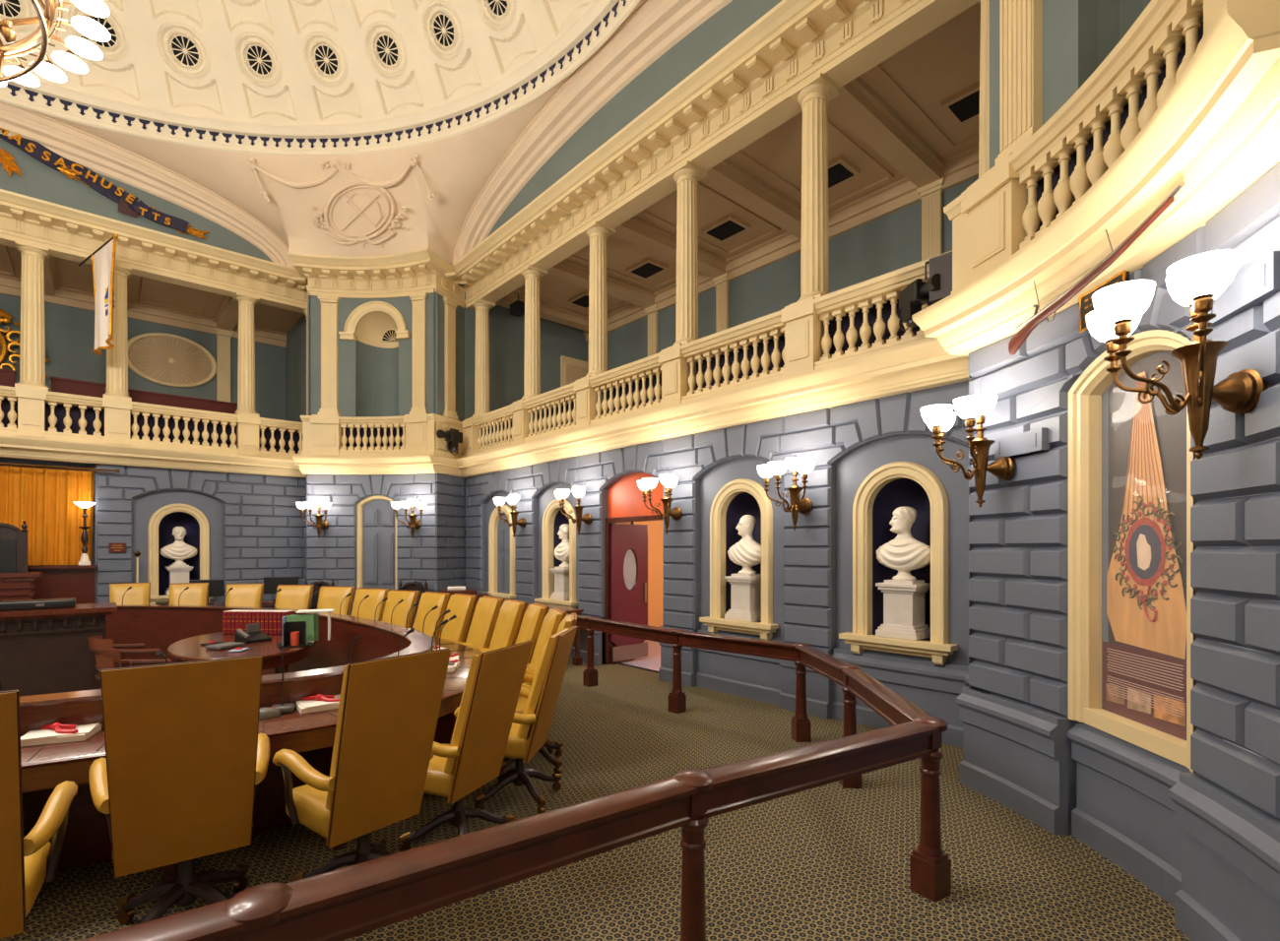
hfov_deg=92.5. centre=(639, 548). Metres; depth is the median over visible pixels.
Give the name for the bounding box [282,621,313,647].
file holder
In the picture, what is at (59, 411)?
trim
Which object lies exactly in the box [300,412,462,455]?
balustrade
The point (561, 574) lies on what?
marble pedestal
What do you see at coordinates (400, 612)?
leather chair
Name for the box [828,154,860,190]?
ceiling vent
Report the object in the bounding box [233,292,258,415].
fluted column
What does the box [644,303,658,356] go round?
trim
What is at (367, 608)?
leather chair
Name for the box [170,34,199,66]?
ceiling vent
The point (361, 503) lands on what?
trim
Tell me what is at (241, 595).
leather chair
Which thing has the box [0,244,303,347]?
ceiling
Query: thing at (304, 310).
trim
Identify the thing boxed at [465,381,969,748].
wall
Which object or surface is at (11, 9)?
ceiling vent
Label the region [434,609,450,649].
gooseneck microphone
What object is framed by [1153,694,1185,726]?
print
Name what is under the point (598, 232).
fluted column
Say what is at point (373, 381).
wall
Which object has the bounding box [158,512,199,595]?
niche
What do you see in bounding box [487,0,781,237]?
wall
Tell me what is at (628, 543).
door
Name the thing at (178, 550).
bust
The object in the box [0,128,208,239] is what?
ribbon
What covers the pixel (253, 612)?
book
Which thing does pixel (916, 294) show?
television camera
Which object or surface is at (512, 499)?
wall sconce
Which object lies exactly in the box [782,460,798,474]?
air vent
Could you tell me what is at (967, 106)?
vent grille
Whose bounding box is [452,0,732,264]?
trim
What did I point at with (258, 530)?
wall
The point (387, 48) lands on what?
ceiling vent
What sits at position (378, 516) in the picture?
door
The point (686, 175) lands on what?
fluted column
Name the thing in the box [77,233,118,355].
flag
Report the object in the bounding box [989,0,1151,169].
wall
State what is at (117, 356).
fluted column
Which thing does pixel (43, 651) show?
desk
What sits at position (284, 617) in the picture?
folder
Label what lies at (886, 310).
balusters
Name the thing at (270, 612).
book
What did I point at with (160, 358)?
panel
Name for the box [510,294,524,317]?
ceiling speaker
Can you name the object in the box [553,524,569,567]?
bust
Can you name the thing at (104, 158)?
trim
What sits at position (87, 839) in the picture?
table
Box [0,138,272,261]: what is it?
wall
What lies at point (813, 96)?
fluted column
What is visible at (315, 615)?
folder
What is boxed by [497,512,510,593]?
door
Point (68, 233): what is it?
trim
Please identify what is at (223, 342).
pilaster
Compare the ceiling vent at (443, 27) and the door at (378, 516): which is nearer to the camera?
the ceiling vent at (443, 27)
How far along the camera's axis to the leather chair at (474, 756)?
3.47 m
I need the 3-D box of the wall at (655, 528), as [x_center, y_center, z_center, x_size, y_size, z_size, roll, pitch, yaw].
[1.650,0.250,10.269,4.300,3.100,4.480,0,0,-41]
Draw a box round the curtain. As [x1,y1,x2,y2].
[0,462,120,565]
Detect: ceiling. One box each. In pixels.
[0,0,595,125]
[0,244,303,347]
[495,1,980,341]
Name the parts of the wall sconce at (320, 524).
lamp shade, arm, lamp shade, arm, lamp shade, arm, plate, lamp shade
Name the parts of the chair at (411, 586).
post, frame, post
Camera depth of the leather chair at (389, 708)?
2.93 m
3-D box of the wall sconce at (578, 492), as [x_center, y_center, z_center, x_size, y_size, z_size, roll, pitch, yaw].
[-1.012,-0.558,9.171,0.579,0.756,0.573,0,0,-3]
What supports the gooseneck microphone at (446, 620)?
on the table at (87, 839)
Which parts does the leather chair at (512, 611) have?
armrest, backrest, panel, nailhead trim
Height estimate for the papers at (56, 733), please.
0.077 m
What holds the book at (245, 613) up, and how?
on the desk at (189, 649)
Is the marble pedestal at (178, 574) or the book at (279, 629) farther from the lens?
the marble pedestal at (178, 574)
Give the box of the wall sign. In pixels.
[108,542,126,552]
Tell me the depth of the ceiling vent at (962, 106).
7.20 m
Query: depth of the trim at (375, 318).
12.12 m
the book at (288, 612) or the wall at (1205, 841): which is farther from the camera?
the book at (288, 612)
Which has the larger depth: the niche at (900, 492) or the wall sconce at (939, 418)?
the niche at (900, 492)
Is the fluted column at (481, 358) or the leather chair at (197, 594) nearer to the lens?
the leather chair at (197, 594)
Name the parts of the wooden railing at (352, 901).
rail, rail, rail, post, rail, post, post, rail, post, rail, rail, post, rail, post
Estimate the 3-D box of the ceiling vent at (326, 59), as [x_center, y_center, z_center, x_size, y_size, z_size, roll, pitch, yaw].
[-5.143,-8.020,10.060,0.424,0.359,0.291,0,0,9]
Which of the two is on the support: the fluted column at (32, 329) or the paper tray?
the paper tray
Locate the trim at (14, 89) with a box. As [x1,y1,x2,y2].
[6,0,626,148]
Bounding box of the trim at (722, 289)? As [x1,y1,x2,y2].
[712,271,729,332]
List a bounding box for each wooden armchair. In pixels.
[87,636,160,679]
[94,649,171,671]
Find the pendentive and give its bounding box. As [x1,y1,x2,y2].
[28,0,645,263]
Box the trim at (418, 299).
[408,291,428,414]
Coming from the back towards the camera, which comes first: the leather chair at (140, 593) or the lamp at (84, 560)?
the lamp at (84, 560)
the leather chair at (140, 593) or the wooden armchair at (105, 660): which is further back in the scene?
the leather chair at (140, 593)
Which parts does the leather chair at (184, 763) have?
armrest, leg, leg, leg, leg, armrest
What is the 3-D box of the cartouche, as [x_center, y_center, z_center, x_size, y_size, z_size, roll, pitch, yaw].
[-12.612,-3.859,11.593,2.048,1.715,0.207,0,0,-41]
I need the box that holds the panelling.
[27,565,96,604]
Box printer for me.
[0,597,75,610]
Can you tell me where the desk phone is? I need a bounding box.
[234,623,271,643]
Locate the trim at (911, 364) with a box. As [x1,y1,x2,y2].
[455,333,969,477]
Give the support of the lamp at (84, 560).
on the panelling
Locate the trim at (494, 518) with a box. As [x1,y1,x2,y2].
[487,505,516,600]
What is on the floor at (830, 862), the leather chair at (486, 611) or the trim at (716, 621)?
the leather chair at (486, 611)
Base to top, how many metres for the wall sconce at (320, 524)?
0.756 m
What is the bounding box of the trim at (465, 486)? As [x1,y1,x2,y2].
[320,477,466,588]
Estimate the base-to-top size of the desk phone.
0.175 m
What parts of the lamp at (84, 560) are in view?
lamp shade, stem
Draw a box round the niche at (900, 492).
[870,478,930,640]
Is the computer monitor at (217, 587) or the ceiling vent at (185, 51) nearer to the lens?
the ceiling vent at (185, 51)
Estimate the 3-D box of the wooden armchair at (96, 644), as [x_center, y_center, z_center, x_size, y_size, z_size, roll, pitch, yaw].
[-5.375,1.327,6.387,0.623,0.853,0.572,0,0,39]
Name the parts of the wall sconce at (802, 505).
lamp shade, arm, lamp shade, arm, lamp shade, arm, lamp shade, plate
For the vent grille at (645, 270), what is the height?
0.020 m
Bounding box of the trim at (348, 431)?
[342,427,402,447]
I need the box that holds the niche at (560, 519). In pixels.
[553,509,569,592]
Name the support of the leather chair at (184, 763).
on the floor at (830, 862)
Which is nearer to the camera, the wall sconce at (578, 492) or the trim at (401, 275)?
the wall sconce at (578, 492)
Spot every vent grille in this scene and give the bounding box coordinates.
[572,295,588,308]
[631,262,663,278]
[706,220,745,240]
[828,163,853,188]
[948,90,979,122]
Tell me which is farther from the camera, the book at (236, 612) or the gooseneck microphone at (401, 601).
the book at (236, 612)
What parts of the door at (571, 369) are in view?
door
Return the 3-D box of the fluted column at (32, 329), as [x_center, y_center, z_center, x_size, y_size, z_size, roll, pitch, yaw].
[-10.022,-3.766,10.108,0.380,2.372,0.380,0,0,-41]
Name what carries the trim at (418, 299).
attached to the wall at (373, 381)
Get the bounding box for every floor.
[0,656,1190,940]
[613,640,660,673]
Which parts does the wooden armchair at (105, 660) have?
arm rail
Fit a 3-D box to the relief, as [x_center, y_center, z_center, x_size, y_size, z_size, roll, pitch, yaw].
[-5.159,-6.192,10.983,3.200,1.154,1.038,0,0,3]
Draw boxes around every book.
[222,609,234,634]
[226,610,235,634]
[231,610,239,634]
[235,610,244,633]
[239,610,248,631]
[243,610,253,632]
[248,610,256,624]
[252,610,260,624]
[256,610,265,631]
[259,610,269,634]
[264,610,273,635]
[268,610,278,635]
[272,610,282,635]
[276,610,287,635]
[281,610,294,635]
[285,614,314,641]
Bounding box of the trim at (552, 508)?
[534,499,578,608]
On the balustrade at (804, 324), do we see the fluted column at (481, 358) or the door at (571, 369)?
the fluted column at (481, 358)
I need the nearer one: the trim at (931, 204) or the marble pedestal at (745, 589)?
the marble pedestal at (745, 589)
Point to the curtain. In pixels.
(43, 497)
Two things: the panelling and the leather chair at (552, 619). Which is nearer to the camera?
the leather chair at (552, 619)
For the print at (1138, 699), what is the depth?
3.33 m
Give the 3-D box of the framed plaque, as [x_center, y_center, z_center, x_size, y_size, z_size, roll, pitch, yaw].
[2.546,-1.350,3.366,0.039,0.217,0.340,0,0,2]
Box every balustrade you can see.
[0,385,302,456]
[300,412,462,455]
[461,250,952,457]
[943,0,1232,290]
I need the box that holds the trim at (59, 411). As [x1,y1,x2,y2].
[0,397,299,453]
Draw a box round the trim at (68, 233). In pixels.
[0,189,308,314]
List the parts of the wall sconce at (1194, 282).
lamp shade, lamp shade, arm, arm, lamp shade, arm, lamp shade, plate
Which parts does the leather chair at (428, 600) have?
panel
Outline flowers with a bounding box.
[1116,502,1174,622]
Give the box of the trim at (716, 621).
[699,478,778,640]
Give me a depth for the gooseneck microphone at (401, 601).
6.60 m
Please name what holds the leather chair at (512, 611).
on the floor at (830, 862)
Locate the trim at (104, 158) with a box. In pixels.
[0,101,294,267]
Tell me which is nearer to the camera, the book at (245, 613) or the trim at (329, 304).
the book at (245, 613)
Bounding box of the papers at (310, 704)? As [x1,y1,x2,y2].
[295,694,340,713]
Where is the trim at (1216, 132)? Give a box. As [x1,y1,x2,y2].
[911,0,1279,356]
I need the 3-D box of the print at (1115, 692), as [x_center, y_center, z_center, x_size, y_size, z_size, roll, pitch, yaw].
[2.724,0.840,3.510,0.106,0.101,0.106,0,0,-41]
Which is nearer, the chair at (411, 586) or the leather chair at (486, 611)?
the leather chair at (486, 611)
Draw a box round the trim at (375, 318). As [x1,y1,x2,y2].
[338,301,410,348]
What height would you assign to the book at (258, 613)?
0.262 m
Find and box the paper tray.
[296,608,333,613]
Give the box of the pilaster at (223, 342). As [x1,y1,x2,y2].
[214,327,233,402]
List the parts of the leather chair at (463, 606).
panel, nailhead trim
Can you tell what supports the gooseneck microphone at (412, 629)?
on the table at (87, 839)
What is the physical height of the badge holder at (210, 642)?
0.033 m
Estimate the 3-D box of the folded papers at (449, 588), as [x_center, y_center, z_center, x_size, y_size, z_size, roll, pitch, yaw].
[-3.163,0.690,10.571,0.300,0.050,0.200,0,0,-16]
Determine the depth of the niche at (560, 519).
10.51 m
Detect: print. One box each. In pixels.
[1105,683,1124,704]
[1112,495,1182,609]
[1127,688,1151,714]
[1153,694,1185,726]
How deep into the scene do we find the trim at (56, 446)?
10.76 m
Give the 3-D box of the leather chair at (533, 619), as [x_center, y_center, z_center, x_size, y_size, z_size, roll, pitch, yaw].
[-1.254,1.145,5.831,0.680,1.207,0.649,0,0,-23]
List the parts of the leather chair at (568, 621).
leg, seat, armrest, armrest, leg, leg, backrest, panel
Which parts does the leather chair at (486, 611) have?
armrest, backrest, panel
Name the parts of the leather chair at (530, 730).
leg, leg, seat, armrest, armrest, leg, leg, backrest, nailhead trim, panel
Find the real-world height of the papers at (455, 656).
0.077 m
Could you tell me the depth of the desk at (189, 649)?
5.98 m
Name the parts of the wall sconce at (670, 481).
lamp shade, lamp shade, arm, arm, lamp shade, arm, lamp shade, plate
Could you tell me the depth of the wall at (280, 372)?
13.64 m
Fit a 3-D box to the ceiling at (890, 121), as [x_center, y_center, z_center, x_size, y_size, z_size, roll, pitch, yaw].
[1.106,-5.150,9.789,3.050,0.380,10.480,0,0,-41]
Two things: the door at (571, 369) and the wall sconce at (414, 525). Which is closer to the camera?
the wall sconce at (414, 525)
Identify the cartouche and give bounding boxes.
[0,308,48,383]
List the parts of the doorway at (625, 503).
panel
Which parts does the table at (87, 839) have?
divider panel, divider panel, divider panel, divider panel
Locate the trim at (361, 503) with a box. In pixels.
[356,495,396,589]
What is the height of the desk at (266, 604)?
0.765 m
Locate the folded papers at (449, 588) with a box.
[448,586,465,590]
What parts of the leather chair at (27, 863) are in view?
panel, nailhead trim, seat, armrest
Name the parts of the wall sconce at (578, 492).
lamp shade, arm, arm, lamp shade, arm, plate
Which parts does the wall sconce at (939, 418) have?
lamp shade, lamp shade, arm, arm, lamp shade, arm, lamp shade, plate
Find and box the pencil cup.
[290,632,299,645]
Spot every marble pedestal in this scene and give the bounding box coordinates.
[164,565,192,595]
[549,567,569,600]
[724,574,761,622]
[875,579,930,640]
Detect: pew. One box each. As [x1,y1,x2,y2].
[0,368,16,386]
[50,376,106,397]
[128,388,237,413]
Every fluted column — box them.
[14,240,49,391]
[102,263,131,401]
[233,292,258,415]
[469,298,495,417]
[517,264,547,400]
[580,220,615,378]
[666,160,707,348]
[789,72,839,305]
[978,0,989,178]
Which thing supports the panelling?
attached to the wall at (258, 530)
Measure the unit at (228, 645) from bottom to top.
0.035 m
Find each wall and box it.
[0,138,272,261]
[0,293,306,422]
[0,457,306,606]
[306,472,464,627]
[307,288,464,421]
[464,176,978,419]
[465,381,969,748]
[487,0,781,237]
[616,482,889,662]
[956,162,1279,940]
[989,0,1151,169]
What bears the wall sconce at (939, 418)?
attached to the wall at (1205, 841)
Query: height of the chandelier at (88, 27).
7.600 m
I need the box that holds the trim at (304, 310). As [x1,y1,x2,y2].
[303,309,307,415]
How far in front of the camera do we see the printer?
6.82 m
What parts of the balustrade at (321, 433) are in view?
panel, handrail, panel, panel, raised panel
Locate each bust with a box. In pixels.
[160,526,197,565]
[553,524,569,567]
[727,514,761,574]
[876,507,930,580]
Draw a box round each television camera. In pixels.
[436,428,462,455]
[898,273,940,330]
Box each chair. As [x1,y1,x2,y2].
[0,690,77,939]
[88,655,269,924]
[108,582,150,604]
[169,582,209,605]
[225,583,264,607]
[272,647,450,882]
[274,584,314,610]
[304,578,334,609]
[317,585,355,615]
[350,587,389,621]
[382,589,420,629]
[397,579,428,622]
[399,640,532,851]
[412,591,450,638]
[439,592,478,642]
[440,595,505,649]
[460,598,527,652]
[473,625,577,814]
[479,602,549,683]
[500,612,576,773]
[518,606,567,754]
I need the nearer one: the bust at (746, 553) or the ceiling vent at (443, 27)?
the bust at (746, 553)
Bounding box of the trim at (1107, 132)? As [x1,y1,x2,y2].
[1036,20,1203,232]
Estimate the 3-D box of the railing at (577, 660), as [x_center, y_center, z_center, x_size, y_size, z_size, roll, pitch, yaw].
[-1.506,1.335,9.539,0.520,0.830,1.400,0,0,-41]
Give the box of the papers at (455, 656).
[448,653,459,660]
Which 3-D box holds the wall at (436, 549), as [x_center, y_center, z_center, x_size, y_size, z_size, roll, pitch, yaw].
[-5.183,0.140,12.251,3.282,3.220,0.980,0,0,4]
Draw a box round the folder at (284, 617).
[282,616,286,645]
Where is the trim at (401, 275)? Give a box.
[287,248,471,309]
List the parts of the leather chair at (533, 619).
backrest, panel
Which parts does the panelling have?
raised panel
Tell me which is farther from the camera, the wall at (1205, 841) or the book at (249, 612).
the book at (249, 612)
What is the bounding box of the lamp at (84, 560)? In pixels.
[73,502,95,565]
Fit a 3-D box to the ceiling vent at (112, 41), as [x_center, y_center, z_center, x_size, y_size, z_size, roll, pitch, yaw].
[-8.365,-8.020,9.503,0.424,0.359,0.291,0,0,-29]
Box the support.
[327,612,330,640]
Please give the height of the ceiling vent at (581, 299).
0.075 m
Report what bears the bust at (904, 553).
on the marble pedestal at (904, 602)
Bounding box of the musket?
[1008,181,1184,355]
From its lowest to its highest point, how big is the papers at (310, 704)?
0.077 m
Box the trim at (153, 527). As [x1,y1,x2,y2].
[147,503,213,604]
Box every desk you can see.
[0,572,42,601]
[0,602,117,697]
[166,632,317,674]
[207,599,275,608]
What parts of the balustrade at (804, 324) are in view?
panel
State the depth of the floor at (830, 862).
3.33 m
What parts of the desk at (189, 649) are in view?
leg, leg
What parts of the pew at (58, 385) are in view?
rail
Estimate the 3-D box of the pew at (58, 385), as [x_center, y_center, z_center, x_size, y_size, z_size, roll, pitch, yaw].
[-10.061,-2.314,10.984,0.730,1.288,0.575,0,0,-41]
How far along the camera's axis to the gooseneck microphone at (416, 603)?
6.31 m
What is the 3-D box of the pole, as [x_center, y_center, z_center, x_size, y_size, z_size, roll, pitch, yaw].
[-8.682,0.890,10.584,0.280,1.720,0.273,0,0,-41]
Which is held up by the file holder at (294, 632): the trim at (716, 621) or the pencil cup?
the pencil cup
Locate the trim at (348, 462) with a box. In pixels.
[292,448,462,477]
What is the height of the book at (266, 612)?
0.262 m
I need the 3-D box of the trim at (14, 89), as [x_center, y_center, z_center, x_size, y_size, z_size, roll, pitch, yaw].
[-5.715,-7.022,3.773,13.704,0.165,13.704,0,0,-41]
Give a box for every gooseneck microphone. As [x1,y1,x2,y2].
[0,677,2,691]
[155,650,168,663]
[271,642,294,713]
[338,636,360,697]
[374,597,387,620]
[390,599,403,624]
[397,628,414,655]
[406,601,418,623]
[422,605,438,633]
[431,619,447,650]
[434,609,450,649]
[439,614,456,649]
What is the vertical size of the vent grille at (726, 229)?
0.020 m
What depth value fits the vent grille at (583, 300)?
12.92 m
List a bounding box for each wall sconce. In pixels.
[295,499,331,538]
[390,499,426,538]
[493,494,525,538]
[554,486,591,536]
[637,474,682,534]
[757,457,815,531]
[920,393,1015,508]
[1085,249,1268,459]
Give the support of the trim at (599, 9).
attached to the ceiling at (142, 68)
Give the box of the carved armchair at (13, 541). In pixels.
[0,520,28,573]
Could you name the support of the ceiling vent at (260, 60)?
in the ceiling at (142, 68)
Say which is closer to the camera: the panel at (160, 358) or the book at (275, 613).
the book at (275, 613)
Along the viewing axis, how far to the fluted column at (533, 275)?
10.85 m
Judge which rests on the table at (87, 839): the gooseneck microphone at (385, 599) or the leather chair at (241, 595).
the gooseneck microphone at (385, 599)
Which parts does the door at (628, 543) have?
kick plate, push plate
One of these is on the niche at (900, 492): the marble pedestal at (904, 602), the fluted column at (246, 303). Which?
the marble pedestal at (904, 602)
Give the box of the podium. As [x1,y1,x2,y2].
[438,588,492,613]
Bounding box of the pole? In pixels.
[133,550,140,582]
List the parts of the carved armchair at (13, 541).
frame, post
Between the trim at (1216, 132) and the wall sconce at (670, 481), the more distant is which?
the wall sconce at (670, 481)
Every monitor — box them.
[190,578,224,604]
[263,576,298,601]
[924,251,952,304]
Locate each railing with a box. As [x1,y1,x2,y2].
[78,608,951,940]
[526,603,583,665]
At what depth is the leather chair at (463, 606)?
7.05 m
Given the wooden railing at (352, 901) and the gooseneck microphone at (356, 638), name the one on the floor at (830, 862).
the wooden railing at (352, 901)
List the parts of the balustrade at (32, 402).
handrail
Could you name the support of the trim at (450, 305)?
attached to the wall at (373, 381)
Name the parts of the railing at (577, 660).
leg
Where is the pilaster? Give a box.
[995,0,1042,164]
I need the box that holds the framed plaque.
[1079,270,1129,332]
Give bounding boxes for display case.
[1068,329,1219,772]
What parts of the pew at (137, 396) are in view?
rail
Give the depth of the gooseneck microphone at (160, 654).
3.31 m
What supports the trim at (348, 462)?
attached to the wall at (436, 549)
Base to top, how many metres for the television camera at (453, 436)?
0.501 m
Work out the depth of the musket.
3.27 m
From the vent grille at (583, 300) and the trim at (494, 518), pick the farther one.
the vent grille at (583, 300)
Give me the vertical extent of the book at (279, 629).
0.262 m
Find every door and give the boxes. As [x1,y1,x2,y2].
[362,500,395,591]
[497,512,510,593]
[560,355,588,386]
[610,523,647,661]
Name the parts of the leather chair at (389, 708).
armrest, seat, leg, backrest, leg, leg, leg, nailhead trim, panel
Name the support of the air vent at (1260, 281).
in the wall at (1205, 841)
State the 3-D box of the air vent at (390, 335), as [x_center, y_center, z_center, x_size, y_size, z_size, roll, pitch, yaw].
[-5.094,-4.380,12.588,0.461,0.232,0.109,0,0,16]
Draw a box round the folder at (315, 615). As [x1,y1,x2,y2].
[290,614,318,640]
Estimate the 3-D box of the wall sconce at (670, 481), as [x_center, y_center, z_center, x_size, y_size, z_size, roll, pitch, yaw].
[0.259,-0.558,7.731,0.579,0.756,0.573,0,0,-3]
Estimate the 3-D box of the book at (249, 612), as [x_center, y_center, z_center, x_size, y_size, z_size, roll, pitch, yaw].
[-4.446,0.852,7.068,0.046,0.262,0.182,0,0,3]
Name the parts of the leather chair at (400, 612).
nailhead trim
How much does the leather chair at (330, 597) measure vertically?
1.207 m
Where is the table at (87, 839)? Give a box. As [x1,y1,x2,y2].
[19,604,482,882]
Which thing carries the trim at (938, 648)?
attached to the wall at (812, 564)
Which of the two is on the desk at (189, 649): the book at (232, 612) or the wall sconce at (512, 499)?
the book at (232, 612)
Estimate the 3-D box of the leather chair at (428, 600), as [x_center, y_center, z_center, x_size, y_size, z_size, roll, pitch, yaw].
[-2.688,1.145,7.305,0.649,1.207,0.680,0,0,37]
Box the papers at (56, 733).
[20,722,101,747]
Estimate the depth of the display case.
3.35 m
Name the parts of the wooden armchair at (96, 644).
arm rail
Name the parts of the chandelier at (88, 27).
scroll arm, bowl arm, lamp shade, bowl arm, lamp shade, bowl arm, lamp shade, bowl arm, bowl arm, lamp shade, lamp shade, lamp shade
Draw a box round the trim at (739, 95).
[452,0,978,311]
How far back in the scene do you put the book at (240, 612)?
6.99 m
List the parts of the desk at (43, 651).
panel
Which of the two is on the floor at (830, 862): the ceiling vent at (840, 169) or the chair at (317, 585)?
the chair at (317, 585)
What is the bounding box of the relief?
[248,153,436,248]
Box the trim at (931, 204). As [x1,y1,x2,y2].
[916,177,944,260]
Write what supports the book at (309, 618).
on the desk at (189, 649)
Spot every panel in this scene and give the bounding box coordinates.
[128,332,217,387]
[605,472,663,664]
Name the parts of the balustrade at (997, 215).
panel, handrail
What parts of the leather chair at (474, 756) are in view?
leg, seat, armrest, leg, backrest, leg, panel, nailhead trim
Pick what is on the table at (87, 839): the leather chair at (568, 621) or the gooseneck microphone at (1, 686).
the gooseneck microphone at (1, 686)
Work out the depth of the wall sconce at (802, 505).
6.34 m
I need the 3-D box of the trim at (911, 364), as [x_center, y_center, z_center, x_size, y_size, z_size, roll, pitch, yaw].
[-0.231,-1.685,8.610,0.495,0.470,10.859,0,0,-41]
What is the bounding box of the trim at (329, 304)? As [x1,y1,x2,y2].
[317,294,341,416]
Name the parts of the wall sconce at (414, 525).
lamp shade, arm, lamp shade, arm, lamp shade, plate, arm, lamp shade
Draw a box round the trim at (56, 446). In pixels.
[0,426,306,478]
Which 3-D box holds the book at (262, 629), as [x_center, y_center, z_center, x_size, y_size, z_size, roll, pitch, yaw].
[-4.297,0.852,7.060,0.046,0.262,0.182,0,0,3]
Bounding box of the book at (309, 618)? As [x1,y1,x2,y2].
[285,614,314,641]
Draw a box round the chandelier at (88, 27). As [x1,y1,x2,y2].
[0,0,110,86]
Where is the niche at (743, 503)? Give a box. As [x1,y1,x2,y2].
[725,492,761,622]
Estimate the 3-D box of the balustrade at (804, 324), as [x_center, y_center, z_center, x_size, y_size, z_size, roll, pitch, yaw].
[-0.101,-2.195,8.724,0.430,0.790,10.925,0,0,-41]
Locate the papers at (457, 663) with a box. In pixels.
[447,659,460,672]
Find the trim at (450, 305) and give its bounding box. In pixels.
[443,295,458,420]
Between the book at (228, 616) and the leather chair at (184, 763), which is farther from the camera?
the book at (228, 616)
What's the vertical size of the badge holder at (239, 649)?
0.033 m
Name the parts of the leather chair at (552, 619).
armrest, backrest, panel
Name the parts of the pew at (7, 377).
rail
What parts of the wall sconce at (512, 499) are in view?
lamp shade, arm, lamp shade, arm, lamp shade, plate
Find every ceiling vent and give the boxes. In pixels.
[0,0,22,18]
[86,14,117,49]
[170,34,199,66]
[245,44,272,75]
[313,43,338,75]
[375,33,398,66]
[431,12,454,48]
[485,0,508,16]
[568,290,588,308]
[626,256,668,279]
[701,213,750,242]
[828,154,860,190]
[941,81,979,126]
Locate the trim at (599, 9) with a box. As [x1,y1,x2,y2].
[0,0,639,155]
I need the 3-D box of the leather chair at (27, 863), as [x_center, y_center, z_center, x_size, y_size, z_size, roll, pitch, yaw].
[-2.473,1.108,2.149,0.689,1.282,0.722,0,0,-36]
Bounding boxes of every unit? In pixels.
[205,641,244,649]
[258,706,280,719]
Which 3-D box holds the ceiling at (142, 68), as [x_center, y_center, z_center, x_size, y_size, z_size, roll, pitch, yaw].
[-5.715,-9.140,3.773,13.623,3.859,13.623,0,0,-32]
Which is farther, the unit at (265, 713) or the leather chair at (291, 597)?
the leather chair at (291, 597)
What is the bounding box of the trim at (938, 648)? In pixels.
[838,461,958,667]
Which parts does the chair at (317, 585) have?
frame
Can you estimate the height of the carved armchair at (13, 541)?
1.575 m
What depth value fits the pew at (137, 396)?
11.75 m
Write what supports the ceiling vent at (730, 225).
in the ceiling at (890, 121)
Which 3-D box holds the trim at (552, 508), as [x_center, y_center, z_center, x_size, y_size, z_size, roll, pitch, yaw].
[-1.362,0.120,10.177,0.240,1.900,1.080,0,0,-41]
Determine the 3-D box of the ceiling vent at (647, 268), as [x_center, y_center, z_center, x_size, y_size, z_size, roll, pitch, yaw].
[0.134,-5.242,11.496,0.500,0.075,0.620,0,0,-41]
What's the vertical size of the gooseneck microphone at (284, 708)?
0.432 m
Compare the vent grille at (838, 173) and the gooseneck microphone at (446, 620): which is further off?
the vent grille at (838, 173)
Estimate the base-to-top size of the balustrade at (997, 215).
0.790 m
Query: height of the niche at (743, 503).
1.560 m
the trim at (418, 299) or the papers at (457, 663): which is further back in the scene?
the trim at (418, 299)
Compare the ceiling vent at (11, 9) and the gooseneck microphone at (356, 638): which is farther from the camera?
the ceiling vent at (11, 9)
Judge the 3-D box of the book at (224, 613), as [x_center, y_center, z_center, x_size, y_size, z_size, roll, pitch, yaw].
[-4.742,0.852,7.083,0.046,0.262,0.182,0,0,3]
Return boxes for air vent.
[381,328,398,341]
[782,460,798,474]
[994,427,1049,459]
[1207,251,1279,326]
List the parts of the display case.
text panel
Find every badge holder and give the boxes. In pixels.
[199,640,223,645]
[228,646,249,652]
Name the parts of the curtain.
curtain rod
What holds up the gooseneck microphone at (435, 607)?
on the table at (87, 839)
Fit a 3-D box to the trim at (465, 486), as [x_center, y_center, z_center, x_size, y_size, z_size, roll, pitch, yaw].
[-5.715,0.130,3.773,15.323,3.200,15.323,0,0,-41]
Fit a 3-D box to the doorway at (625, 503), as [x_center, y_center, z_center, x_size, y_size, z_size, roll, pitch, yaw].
[-0.038,0.335,8.781,0.120,2.830,1.350,0,0,-41]
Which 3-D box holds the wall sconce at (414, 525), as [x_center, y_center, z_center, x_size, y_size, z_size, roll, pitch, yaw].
[-4.334,-0.558,11.590,0.573,0.756,0.579,0,0,41]
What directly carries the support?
on the desk at (189, 649)
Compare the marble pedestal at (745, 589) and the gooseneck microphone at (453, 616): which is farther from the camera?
the marble pedestal at (745, 589)
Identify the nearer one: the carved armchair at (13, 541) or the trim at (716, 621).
the trim at (716, 621)
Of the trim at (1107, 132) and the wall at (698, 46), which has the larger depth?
the wall at (698, 46)
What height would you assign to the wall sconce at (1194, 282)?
0.756 m

